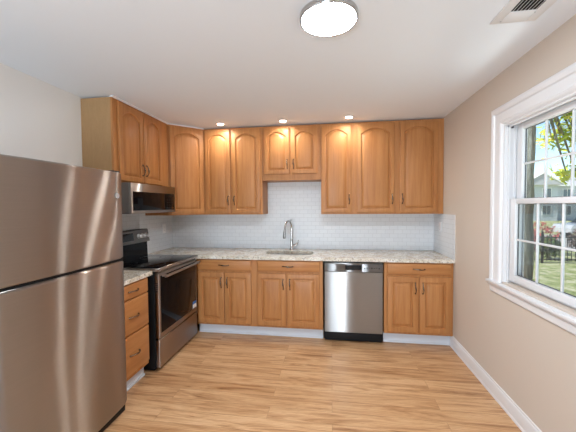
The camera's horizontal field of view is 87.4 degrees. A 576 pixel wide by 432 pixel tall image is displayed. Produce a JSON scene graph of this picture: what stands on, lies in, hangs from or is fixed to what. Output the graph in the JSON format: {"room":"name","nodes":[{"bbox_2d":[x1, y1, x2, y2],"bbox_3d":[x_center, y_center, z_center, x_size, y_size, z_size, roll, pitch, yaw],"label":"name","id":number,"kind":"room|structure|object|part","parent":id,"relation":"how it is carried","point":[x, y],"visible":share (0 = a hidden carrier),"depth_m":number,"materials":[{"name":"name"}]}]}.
{"room":"kitchen","nodes":[
{"label":"kitchen","id":0,"kind":"room"},
{"bbox_2d":[0,63,82,166],"bbox_3d":[-2.093,0.231,1.164,0.120,2.440,6.329,0,2,8],"label":"wall","id":1,"kind":"structure","parent":0,"point":[40,120],"depth_m":2.27,"materials":[{"name":"white paint"}]},
{"bbox_2d":[80,97,167,186],"bbox_3d":[-1.577,-0.679,3.070,0.360,0.732,0.884,0,2,8],"label":"upper cabinet","id":2,"kind":"object","parent":1,"relation":"attached to","point":[117,136],"visible":0.94,"depth_m":2.74,"materials":[{"name":"brown wood"}]},
{"bbox_3d":[-1.473,-0.668,2.840,0.019,0.695,0.346,0,2,8],"label":"door","id":3,"kind":"part","parent":2,"relation":"part of","materials":[{"name":"brown wood"}]},
{"bbox_3d":[-1.464,-0.679,3.054,0.019,0.732,0.884,0,2,8],"label":"frame","id":4,"kind":"part","parent":2,"relation":"part of","materials":[{"name":"brown wood"}]},
{"bbox_2d":[121,182,174,213],"bbox_3d":[-1.534,-0.171,3.075,0.412,0.281,0.762,0,2,8],"label":"microwave","id":5,"kind":"object","parent":2,"relation":"attached to","point":[137,198],"visible":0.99,"depth_m":2.89,"materials":[{"name":"metal"}]},
{"bbox_3d":[-1.297,-0.155,3.299,0.006,0.174,0.192,0,2,8],"label":"control panel","id":6,"kind":"part","parent":5,"relation":"part of","materials":[{"name":"black glass"}]},
{"bbox_3d":[-1.424,-0.680,3.180,0.019,0.695,0.324,0,2,8],"label":"door","id":7,"kind":"part","parent":2,"relation":"part of","materials":[{"name":"brown wood"}]},
{"bbox_2d":[122,213,172,253],"bbox_3d":[-1.736,0.077,3.194,0.006,0.775,1.958,0,2,8],"label":"backsplash","id":8,"kind":"structure","parent":1,"relation":"attached to","point":[159,240],"depth_m":3.72,"materials":[{"name":"tile"}]},
{"bbox_2d":[162,224,165,232],"bbox_3d":[-1.620,0.163,3.948,0.008,0.120,0.074,0,2,8],"label":"outlet","id":9,"kind":"object","parent":8,"relation":"attached to","point":[163,225],"visible":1,"depth_m":3.95,"materials":[{"name":"white plastic"}]},
{"bbox_2d":[109,95,203,129],"bbox_3d":[-1.394,-1.057,3.223,0.252,0.016,1.253,0,2,22],"label":"trim","id":10,"kind":"structure","parent":1,"relation":"attached to","point":[109,95],"depth_m":3.10,"materials":[{"name":"white wood"}]},
{"bbox_2d":[0,0,575,128],"bbox_3d":[-0.349,-1.053,0.868,3.665,0.120,6.329,0,2,8],"label":"ceiling","id":11,"kind":"structure","parent":0,"point":[203,64],"depth_m":1.92,"materials":[{"name":"white paint"}]},
{"bbox_2d":[300,0,357,36],"bbox_3d":[0.206,-1.003,1.533,0.294,0.033,0.294,0,2,8],"label":"ceiling light","id":12,"kind":"object","parent":11,"relation":"in","point":[322,18],"visible":1,"depth_m":1.50,"materials":[{"name":"white glass"}]},
{"bbox_2d":[490,0,556,23],"bbox_3d":[1.157,-1.018,1.387,0.222,0.008,0.425,0,2,8],"label":"ceiling vent","id":13,"kind":"object","parent":11,"relation":"in","point":[514,10],"visible":1,"depth_m":1.50,"materials":[{"name":"white metal"}]},
{"bbox_2d":[103,313,521,431],"bbox_3d":[-0.329,1.495,0.953,3.665,0.100,6.329,0,2,8],"label":"floor","id":14,"kind":"structure","parent":0,"point":[216,382],"depth_m":2.40,"materials":[{"name":"brown wood"}]},
{"bbox_2d":[0,154,126,431],"bbox_3d":[-1.562,0.563,1.770,0.697,1.728,0.916,0,2,8],"label":"refrigerator","id":15,"kind":"object","parent":14,"relation":"on","point":[63,347],"visible":1,"depth_m":1.63,"materials":[{"name":"grey metal"}]},
{"bbox_3d":[-1.257,0.012,1.706,0.072,0.604,0.916,0,2,8],"label":"freezer door","id":16,"kind":"part","parent":15,"relation":"part of","materials":[{"name":"silver metal"}]},
{"bbox_3d":[-1.250,0.850,1.735,0.072,1.032,0.916,0,2,8],"label":"fridge door","id":17,"kind":"part","parent":15,"relation":"part of","materials":[{"name":"silver metal"}]},
{"bbox_2d":[124,277,148,390],"bbox_3d":[-1.514,0.965,2.456,0.645,0.876,0.420,0,2,8],"label":"base cabinet","id":18,"kind":"object","parent":14,"relation":"on","point":[135,293],"visible":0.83,"depth_m":2.45,"materials":[{"name":"brown wood"}]},
{"bbox_3d":[-1.242,0.594,2.404,0.019,0.114,0.396,0,2,8],"label":"drawer","id":19,"kind":"part","parent":18,"relation":"part of","materials":[{"name":"brown wood"}]},
{"bbox_3d":[-1.240,0.798,2.411,0.019,0.266,0.396,0,2,8],"label":"drawer","id":20,"kind":"part","parent":18,"relation":"part of","materials":[{"name":"brown wood"}]},
{"bbox_3d":[-1.238,1.099,2.421,0.019,0.308,0.396,0,2,8],"label":"drawer","id":21,"kind":"part","parent":18,"relation":"part of","materials":[{"name":"brown wood"}]},
{"bbox_2d":[124,270,151,285],"bbox_3d":[-1.528,0.507,2.461,0.624,0.036,0.459,0,2,8],"label":"countertop","id":22,"kind":"structure","parent":18,"relation":"on","point":[130,276],"depth_m":2.50,"materials":[{"name":"stone"}]},
{"bbox_2d":[123,229,199,370],"bbox_3d":[-1.380,0.769,3.085,0.724,1.224,0.766,0,2,8],"label":"range","id":23,"kind":"object","parent":14,"relation":"on","point":[172,284],"visible":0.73,"depth_m":2.94,"materials":[{"name":"silver metal"}]},
{"bbox_3d":[-1.697,0.229,3.112,0.092,0.142,0.762,0,2,8],"label":"control panel","id":24,"kind":"part","parent":23,"relation":"part of","materials":[{"name":"metal"}]},
{"bbox_2d":[123,254,197,271],"bbox_3d":[-1.372,0.467,3.074,0.610,0.029,0.766,0,2,8],"label":"cooktop","id":25,"kind":"object","parent":23,"relation":"in","point":[139,262],"depth_m":3.02,"materials":[{"name":"black glass"}]},
{"bbox_3d":[-1.107,0.790,3.046,0.042,0.588,0.756,0,2,8],"label":"oven door","id":26,"kind":"part","parent":23,"relation":"part of","materials":[{"name":"black glass"}]},
{"bbox_3d":[-1.105,1.220,3.061,0.038,0.248,0.756,0,2,8],"label":"storage drawer","id":27,"kind":"part","parent":23,"relation":"part of","materials":[{"name":"silver metal"}]},
{"bbox_3d":[-1.056,0.524,3.030,0.064,0.024,0.696,0,2,8],"label":"handle","id":28,"kind":"part","parent":23,"relation":"part of","materials":[{"name":"silver metal"}]},
{"bbox_2d":[197,259,257,334],"bbox_3d":[-0.664,0.916,3.722,0.706,0.876,0.664,0,2,8],"label":"base cabinet","id":29,"kind":"object","parent":14,"relation":"on","point":[226,288],"visible":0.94,"depth_m":3.43,"materials":[{"name":"brown wood"}]},
{"bbox_3d":[-0.882,0.933,3.463,0.313,0.584,0.019,0,2,8],"label":"door","id":30,"kind":"part","parent":29,"relation":"part of","materials":[{"name":"brown wood"}]},
{"bbox_3d":[-0.728,0.557,3.429,0.630,0.118,0.019,0,2,8],"label":"drawer","id":31,"kind":"part","parent":29,"relation":"part of","materials":[{"name":"brown wood"}]},
{"bbox_3d":[-0.564,0.932,3.417,0.305,0.584,0.019,0,2,8],"label":"door","id":32,"kind":"part","parent":29,"relation":"part of","materials":[{"name":"brown wood"}]},
{"bbox_2d":[256,260,323,337],"bbox_3d":[0.054,0.914,3.618,0.742,0.876,0.664,0,2,8],"label":"base cabinet","id":33,"kind":"object","parent":14,"relation":"on","point":[290,294],"visible":0.99,"depth_m":3.33,"materials":[{"name":"brown wood"}]},
{"bbox_3d":[-0.181,0.931,3.362,0.326,0.584,0.019,0,2,8],"label":"door","id":34,"kind":"part","parent":33,"relation":"part of","materials":[{"name":"brown wood"}]},
{"bbox_3d":[-0.001,0.555,3.324,0.696,0.118,0.019,0,2,8],"label":"drawer","id":35,"kind":"part","parent":33,"relation":"part of","materials":[{"name":"brown wood"}]},
{"bbox_3d":[0.170,0.930,3.311,0.356,0.584,0.019,0,2,8],"label":"door","id":36,"kind":"part","parent":33,"relation":"part of","materials":[{"name":"brown wood"}]},
{"bbox_2d":[324,261,382,341],"bbox_3d":[0.741,0.917,3.523,0.626,0.866,0.624,0,2,8],"label":"dishwasher","id":37,"kind":"object","parent":14,"relation":"on","point":[353,291],"visible":1,"depth_m":3.22,"materials":[{"name":"silver metal"}]},
{"bbox_3d":[0.704,1.301,3.262,0.602,0.092,0.018,0,2,8],"label":"toe panel","id":38,"kind":"part","parent":37,"relation":"part of","materials":[{"name":"black plastic"}]},
{"bbox_3d":[0.698,0.548,3.220,0.170,0.052,0.031,0,2,8],"label":"pocket handle","id":39,"kind":"part","parent":37,"relation":"part of","materials":[{"name":"black plastic"}]},
{"bbox_2d":[383,262,453,344],"bbox_3d":[1.398,0.910,3.424,0.686,0.876,0.664,0,2,8],"label":"base cabinet","id":40,"kind":"object","parent":14,"relation":"on","point":[417,297],"visible":0.98,"depth_m":3.14,"materials":[{"name":"brown wood"}]},
{"bbox_2d":[149,247,454,263],"bbox_3d":[0.045,0.457,3.600,3.412,0.036,0.672,0,2,8],"label":"countertop","id":41,"kind":"structure","parent":40,"relation":"on","point":[348,255],"depth_m":3.44,"materials":[{"name":"stone"}]},
{"bbox_2d":[283,220,298,249],"bbox_3d":[0.010,0.242,3.771,0.251,0.381,0.108,-2,3,-43],"label":"faucet","id":42,"kind":"object","parent":41,"relation":"on","point":[287,221],"visible":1,"depth_m":3.82,"materials":[{"name":"silver metal"}]},
{"bbox_3d":[0.004,0.178,3.759,0.023,0.251,0.197,1,2,28],"label":"spout","id":43,"kind":"part","parent":42,"relation":"part of","materials":[{"name":"silver metal"}]},
{"bbox_2d":[274,253,310,254],"bbox_3d":[0.024,0.561,3.614,0.604,0.171,0.334,0,2,8],"label":"sink","id":44,"kind":"object","parent":41,"relation":"in","point":[274,253],"visible":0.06,"depth_m":3.75,"materials":[{"name":"silver metal"}]},
{"bbox_3d":[1.200,0.927,3.162,0.310,0.584,0.019,0,2,8],"label":"door","id":45,"kind":"part","parent":40,"relation":"part of","materials":[{"name":"brown wood"}]},
{"bbox_3d":[1.356,0.551,3.128,0.630,0.118,0.019,0,2,8],"label":"drawer","id":46,"kind":"part","parent":40,"relation":"part of","materials":[{"name":"brown wood"}]},
{"bbox_3d":[1.519,0.926,3.116,0.306,0.584,0.019,0,2,8],"label":"door","id":47,"kind":"part","parent":40,"relation":"part of","materials":[{"name":"brown wood"}]},
{"bbox_2d":[443,14,575,431],"bbox_3d":[1.410,0.221,0.658,0.130,2.440,6.329,0,2,8],"label":"wall","id":48,"kind":"structure","parent":0,"point":[531,358],"depth_m":2.23,"materials":[{"name":"beige paint"}]},
{"bbox_2d":[433,214,454,259],"bbox_3d":[1.732,0.204,3.365,0.006,0.456,0.639,0,2,8],"label":"backsplash","id":49,"kind":"structure","parent":48,"relation":"attached to","point":[444,242],"depth_m":3.29,"materials":[{"name":"tile"}]},
{"bbox_2d":[449,336,541,431],"bbox_3d":[1.305,1.390,0.431,0.019,0.120,5.529,0,2,8],"label":"baseboard","id":50,"kind":"structure","parent":48,"relation":"attached to","point":[524,423],"depth_m":2.27,"materials":[{"name":"white wood"}]},
{"bbox_2d":[485,62,575,335],"bbox_3d":[1.563,-0.092,1.794,0.190,1.384,1.113,0,2,8],"label":"window","id":51,"kind":"structure","parent":48,"relation":"in","point":[508,168],"depth_m":2.08,"materials":[{"name":"white"}]},
{"bbox_3d":[1.560,0.184,1.798,0.032,0.589,0.763,0,2,8],"label":"sash","id":52,"kind":"part","parent":51,"relation":"part of","materials":[{"name":"white plastic"}]},
{"bbox_3d":[1.594,-0.354,1.775,0.034,0.560,0.763,0,2,8],"label":"sash","id":53,"kind":"part","parent":51,"relation":"part of","materials":[{"name":"white plastic"}]},
{"bbox_3d":[0.099,0.119,3.982,3.415,2.440,0.120,0,2,8],"label":"wall","id":54,"kind":"structure","parent":0,"visible":0},
{"bbox_2d":[145,124,204,215],"bbox_3d":[-1.346,-0.543,3.798,0.609,1.055,0.609,0,2,8],"label":"upper cabinet","id":55,"kind":"object","parent":54,"relation":"attached to","point":[185,144],"visible":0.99,"depth_m":3.60,"materials":[{"name":"brown wood"}]},
{"bbox_3d":[-1.223,-0.539,3.634,0.431,1.055,0.019,-2,2,-37],"label":"frame","id":56,"kind":"part","parent":55,"relation":"part of","materials":[{"name":"brown wood"}]},
{"bbox_3d":[-1.210,-0.536,3.617,0.395,1.015,0.019,-2,2,-37],"label":"door","id":57,"kind":"part","parent":55,"relation":"part of","materials":[{"name":"brown wood"}]},
{"bbox_2d":[203,127,267,214],"bbox_3d":[-0.660,-0.550,3.825,0.739,1.055,0.360,0,2,8],"label":"upper cabinet","id":58,"kind":"object","parent":54,"relation":"attached to","point":[234,184],"visible":1,"depth_m":3.69,"materials":[{"name":"brown wood"}]},
{"bbox_3d":[-0.866,-0.542,3.718,0.320,1.015,0.019,0,2,8],"label":"door","id":59,"kind":"part","parent":58,"relation":"part of","materials":[{"name":"brown wood"}]},
{"bbox_3d":[-0.509,-0.543,3.666,0.350,1.015,0.019,0,2,8],"label":"door","id":60,"kind":"part","parent":58,"relation":"part of","materials":[{"name":"brown wood"}]},
{"bbox_2d":[262,124,320,182],"bbox_3d":[0.055,-0.756,3.714,0.703,0.647,0.360,0,2,8],"label":"upper cabinet","id":61,"kind":"object","parent":54,"relation":"attached to","point":[292,153],"visible":0.99,"depth_m":3.58,"materials":[{"name":"brown wood"}]},
{"bbox_3d":[-0.135,-0.776,3.604,0.304,0.551,0.019,0,2,8],"label":"door","id":62,"kind":"part","parent":61,"relation":"part of","materials":[{"name":"brown wood"}]},
{"bbox_3d":[0.191,-0.777,3.557,0.307,0.551,0.019,0,2,8],"label":"door","id":63,"kind":"part","parent":61,"relation":"part of","materials":[{"name":"brown wood"}]},
{"bbox_2d":[172,182,433,249],"bbox_3d":[0.089,-0.005,3.915,3.403,0.863,0.006,0,2,8],"label":"backsplash","id":64,"kind":"structure","parent":54,"relation":"attached to","point":[299,203],"depth_m":3.90,"materials":[{"name":"tile"}]},
{"bbox_2d":[321,123,353,213],"bbox_3d":[0.593,-0.553,3.644,0.379,1.055,0.360,0,2,8],"label":"upper cabinet","id":65,"kind":"object","parent":54,"relation":"attached to","point":[337,139],"visible":1,"depth_m":3.50,"materials":[{"name":"brown wood"}]},
{"bbox_2d":[354,118,443,213],"bbox_3d":[1.265,-0.555,3.547,0.976,1.055,0.360,0,2,8],"label":"upper cabinet","id":66,"kind":"object","parent":54,"relation":"attached to","point":[399,165],"visible":0.99,"depth_m":3.41,"materials":[{"name":"brown wood"}]},
{"bbox_3d":[1.001,-0.548,3.448,0.417,1.015,0.019,0,2,8],"label":"door","id":67,"kind":"part","parent":66,"relation":"part of","materials":[{"name":"brown wood"}]},
{"bbox_3d":[1.466,-0.549,3.381,0.406,1.015,0.019,0,2,8],"label":"door","id":68,"kind":"part","parent":66,"relation":"part of","materials":[{"name":"brown wood"}]},
{"label":"outside","id":69,"kind":"structure","parent":0,"visible":0},
{"bbox_2d":[533,220,575,295],"bbox_3d":[43.484,0.854,35.200,84.000,0.200,98.000,0,2,8],"label":"ground","id":70,"kind":"structure","parent":69,"point":[549,271],"depth_m":10.27,"materials":[{"name":"green plant"}]},
{"bbox_2d":[533,222,559,252],"bbox_3d":[11.411,1.000,13.581,1.194,1.474,1.219,1,2,32],"label":"shrub","id":71,"kind":"object","parent":70,"relation":"on","point":[543,223],"visible":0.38,"depth_m":13.47,"materials":[{"name":"red plant"}]},
{"bbox_2d":[524,112,575,279],"bbox_3d":[5.737,-0.753,5.491,2.699,5.625,2.547,-2,3,-44],"label":"tree","id":72,"kind":"object","parent":70,"relation":"on","point":[531,138],"visible":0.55,"depth_m":5.34,"materials":[{"name":"green plant"}]},
{"bbox_2d":[533,172,566,220],"bbox_3d":[33.604,-2.665,44.370,6.040,6.367,10.640,0,2,8],"label":"townhouse","id":73,"kind":"structure","parent":70,"relation":"on","point":[548,212],"depth_m":39.97,"materials":[{"name":"grey"}]},
{"bbox_3d":[34.325,-0.789,40.019,0.920,1.200,0.030,0,2,8],"label":"pane","id":74,"kind":"part","parent":73,"relation":"part of","materials":[{"name":"grey glass"}]},
{"bbox_3d":[34.307,-3.038,39.943,0.920,1.200,0.030,0,2,8],"label":"pane","id":75,"kind":"part","parent":73,"relation":"part of","materials":[{"name":"grey glass"}]},
{"bbox_3d":[33.117,-4.800,39.078,5.480,1.734,0.180,0,2,8],"label":"gable trim","id":76,"kind":"part","parent":73,"relation":"part of","materials":[{"name":"white"}]},
{"bbox_2d":[539,236,560,258],"bbox_3d":[10.610,1.300,12.260,0.884,0.976,0.926,0,2,8],"label":"shrub","id":77,"kind":"object","parent":70,"relation":"on","point":[547,252],"visible":0.52,"depth_m":12.15,"materials":[{"name":"green plant"}]},
{"bbox_2d":[534,231,575,262],"bbox_3d":[12.728,1.184,11.143,10.080,1.235,0.077,0,2,8],"label":"iron fence","id":78,"kind":"object","parent":70,"relation":"on","point":[542,237],"visible":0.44,"depth_m":11.52,"materials":[{"name":"black metal"}]},
{"bbox_3d":[9.759,1.192,11.573,0.080,1.235,0.077,0,2,8],"label":"post","id":79,"kind":"part","parent":78,"relation":"part of","materials":[{"name":"black metal"}]},
{"bbox_2d":[556,178,575,219],"bbox_3d":[42.953,-2.583,44.529,12.300,6.050,10.060,0,2,8],"label":"townhouse","id":80,"kind":"structure","parent":70,"relation":"on","point":[563,190],"depth_m":40.74,"materials":[{"name":"grey"}]},
{"bbox_3d":[37.666,-2.988,40.673,0.920,1.200,0.030,0,2,8],"label":"pane","id":81,"kind":"part","parent":80,"relation":"part of","materials":[{"name":"grey glass"}]},
{"bbox_3d":[37.684,-0.739,40.749,0.920,1.200,0.030,0,2,8],"label":"pane","id":82,"kind":"part","parent":80,"relation":"part of","materials":[{"name":"grey glass"}]},
{"bbox_2d":[568,229,575,248],"bbox_3d":[13.270,1.112,13.568,1.100,1.224,1.108,-1,2,-26],"label":"shrub","id":83,"kind":"object","parent":70,"relation":"on","point":[573,235],"visible":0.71,"depth_m":13.75,"materials":[{"name":"green plant"}]},
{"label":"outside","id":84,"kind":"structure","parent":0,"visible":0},
{"bbox_2d":[534,235,574,250],"bbox_3d":[33.606,1.475,15.771,58.000,0.020,8.300,0,2,8],"label":"road","id":85,"kind":"structure","parent":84,"point":[544,235],"depth_m":18.47,"materials":[{"name":"grey asphalt"}]},
{"bbox_2d":[552,219,575,235],"bbox_3d":[20.663,0.678,20.090,4.450,1.480,1.860,0,2,8],"label":"car","id":86,"kind":"object","parent":85,"relation":"on","point":[570,226],"visible":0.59,"depth_m":20.52,"materials":[{"name":"silver metal"}]}
]}

